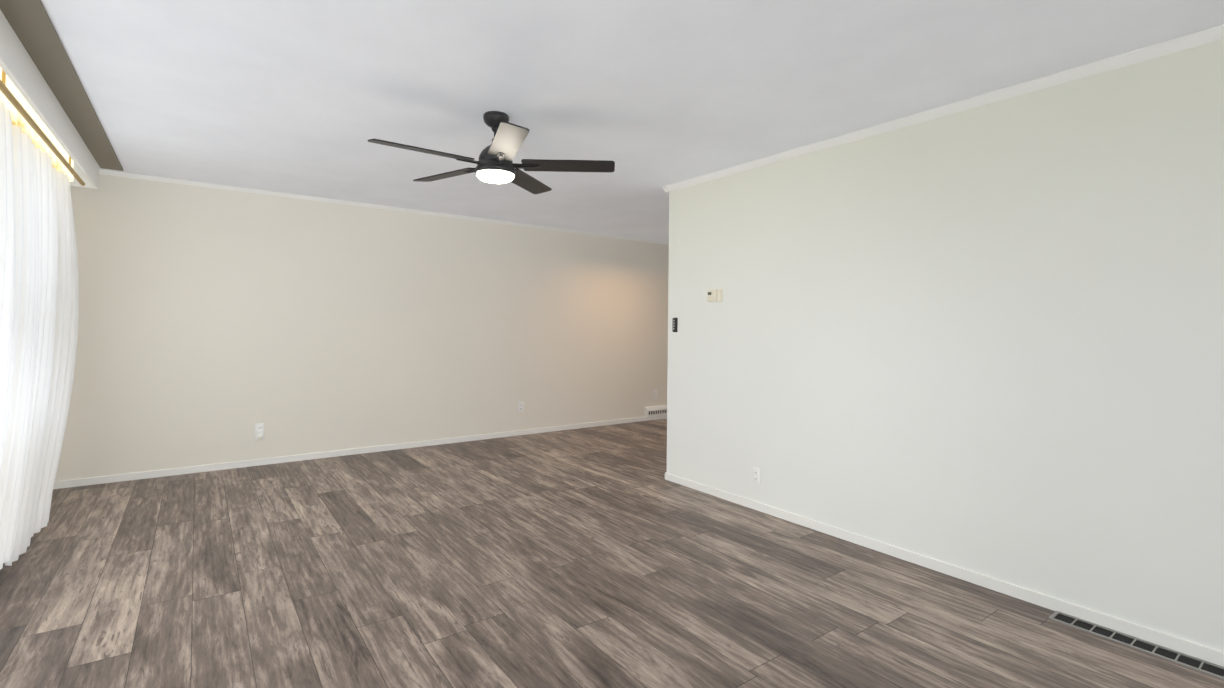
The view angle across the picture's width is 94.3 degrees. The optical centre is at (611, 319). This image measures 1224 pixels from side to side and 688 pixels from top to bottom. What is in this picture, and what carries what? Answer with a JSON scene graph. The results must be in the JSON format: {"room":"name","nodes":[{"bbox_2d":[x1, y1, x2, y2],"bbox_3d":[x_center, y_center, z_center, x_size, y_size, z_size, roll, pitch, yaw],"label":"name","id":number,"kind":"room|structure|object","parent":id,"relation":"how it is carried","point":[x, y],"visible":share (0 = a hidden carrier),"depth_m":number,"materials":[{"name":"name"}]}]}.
{"room":"empty living room","nodes":[
{"label":"empty living room","id":0,"kind":"room"},
{"bbox_2d":[0,67,73,181],"bbox_3d":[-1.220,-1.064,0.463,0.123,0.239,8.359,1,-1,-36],"label":"window","id":1,"kind":"structure","parent":0,"point":[18,119],"depth_m":2.93,"materials":[{"name":"glass"}]},
{"bbox_2d":[55,174,668,480],"bbox_3d":[-1.225,0.109,6.511,7.740,2.440,0.120,1,-1,-36],"label":"wall","id":2,"kind":"structure","parent":0,"point":[215,325],"depth_m":5.37,"materials":[{"name":"beige paint"}]},
{"bbox_2d":[255,423,263,439],"bbox_3d":[-3.116,0.990,5.025,0.070,0.142,0.046,1,-1,-36],"label":"electrical outlet","id":3,"kind":"object","parent":2,"relation":"attached to","point":[259,431],"visible":1,"depth_m":5.02,"materials":[{"name":"white plastic"}]},
{"bbox_2d":[53,415,666,488],"bbox_3d":[-1.211,1.301,6.435,7.470,0.055,0.011,1,-1,-36],"label":"baseboard","id":4,"kind":"structure","parent":2,"relation":"attached to","point":[248,463],"depth_m":5.29,"materials":[{"name":"white wood"}]},
{"bbox_2d":[99,169,668,244],"bbox_3d":[-1.168,-1.096,6.464,7.500,0.030,0.030,1,-1,-36],"label":"trim","id":5,"kind":"structure","parent":2,"relation":"attached to","point":[105,172],"depth_m":5.44,"materials":[{"name":"white wood"}]},
{"bbox_2d":[518,402,523,411],"bbox_3d":[-1.052,1.006,6.555,0.070,0.115,0.008,1,-1,-36],"label":"electrical outlet","id":6,"kind":"object","parent":2,"relation":"attached to","point":[520,406],"visible":1,"depth_m":6.55,"materials":[{"name":"white plastic"}]},
{"bbox_2d":[653,390,656,397],"bbox_3d":[0.588,1.012,7.752,0.070,0.115,0.008,1,-1,-36],"label":"electrical outlet","id":7,"kind":"object","parent":2,"relation":"attached to","point":[654,393],"visible":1,"depth_m":7.75,"materials":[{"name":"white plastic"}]},
{"bbox_2d":[644,405,666,416],"bbox_3d":[0.887,1.248,7.939,1.070,0.130,0.055,1,-1,-36],"label":"air vent","id":8,"kind":"object","parent":2,"relation":"in","point":[652,411],"visible":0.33,"depth_m":7.70,"materials":[{"name":"white metal"}]},
{"bbox_2d":[0,418,1223,687],"bbox_3d":[1.284,1.352,2.532,8.340,0.080,9.500,1,-1,-36],"label":"floor","id":9,"kind":"structure","parent":0,"point":[604,556],"depth_m":2.69,"materials":[{"name":"laminate"}]},
{"bbox_2d":[1048,611,1223,679],"bbox_3d":[2.241,1.315,2.160,0.105,0.006,0.930,1,-1,-36],"label":"floor vent","id":10,"kind":"object","parent":9,"relation":"in","point":[1188,661],"visible":1,"depth_m":2.30,"materials":[{"name":"black metal"}]},
{"bbox_2d":[41,0,1223,241],"bbox_3d":[1.554,-1.173,2.737,7.740,0.100,9.500,1,-1,-36],"label":"ceiling","id":11,"kind":"structure","parent":0,"point":[649,98],"depth_m":2.70,"materials":[{"name":"paint"}]},
{"bbox_2d":[0,0,122,188],"bbox_3d":[-1.271,-1.082,0.600,0.417,0.189,9.100,1,-1,-36],"label":"valance box","id":12,"kind":"object","parent":11,"relation":"attached to","point":[36,66],"visible":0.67,"depth_m":2.68,"materials":[{"name":"white wood"}]},
{"bbox_2d":[0,69,84,185],"bbox_3d":[-1.147,-1.054,0.480,0.026,0.222,8.600,1,-1,-36],"label":"curtain rod","id":13,"kind":"object","parent":12,"relation":"attached to","point":[12,99],"visible":0.67,"depth_m":2.75,"materials":[{"name":"gold metal"}]},
{"bbox_2d":[0,101,78,569],"bbox_3d":[-1.272,0.133,0.520,0.106,2.156,8.518,1,-1,-36],"label":"sheer curtain","id":14,"kind":"object","parent":13,"relation":"hanging from","point":[39,298],"visible":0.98,"depth_m":3.03,"materials":[{"name":"white fabric"}]},
{"bbox_2d":[368,111,614,193],"bbox_3d":[-0.684,-0.957,3.142,1.240,0.372,1.294,1,-1,-36],"label":"fan","id":15,"kind":"object","parent":11,"relation":"hanging from","point":[495,164],"visible":1,"depth_m":3.12,"materials":[{"name":"black metal"}]},
{"bbox_2d":[667,39,1223,651],"bbox_3d":[2.546,0.100,1.990,0.120,2.440,6.890,1,-1,-36],"label":"wall","id":16,"kind":"structure","parent":0,"point":[987,339],"depth_m":2.79,"materials":[{"name":"white paint"}]},
{"bbox_2d":[672,318,677,331],"bbox_3d":[0.513,0.042,4.654,0.024,0.120,0.046,1,-1,-36],"label":"switch","id":17,"kind":"object","parent":16,"relation":"attached to","point":[674,324],"visible":1,"depth_m":4.64,"materials":[{"name":"black plastic"}]},
{"bbox_2d":[707,289,722,301],"bbox_3d":[0.775,-0.184,4.295,0.032,0.096,0.140,1,-1,-36],"label":"thermostat","id":18,"kind":"object","parent":16,"relation":"attached to","point":[714,295],"visible":1,"depth_m":4.28,"materials":[{"name":"beige plastic"}]},
{"bbox_2d":[752,467,759,484],"bbox_3d":[1.006,1.090,3.964,0.008,0.115,0.070,1,-1,-36],"label":"electrical outlet","id":19,"kind":"object","parent":16,"relation":"attached to","point":[755,475],"visible":1,"depth_m":3.96,"materials":[{"name":"white plastic"}]},
{"bbox_2d":[662,25,1223,192],"bbox_3d":[2.481,-1.100,1.973,0.042,0.042,6.932,1,-1,-36],"label":"trim","id":20,"kind":"structure","parent":16,"relation":"attached to","point":[1197,39],"depth_m":2.79,"materials":[{"name":"white wood"}]},
{"bbox_2d":[665,472,1223,666],"bbox_3d":[2.477,1.291,1.943,0.011,0.055,6.901,1,-1,-36],"label":"baseboard","id":21,"kind":"structure","parent":16,"relation":"attached to","point":[1127,627],"depth_m":2.79,"materials":[{"name":"white wood"}]}
]}

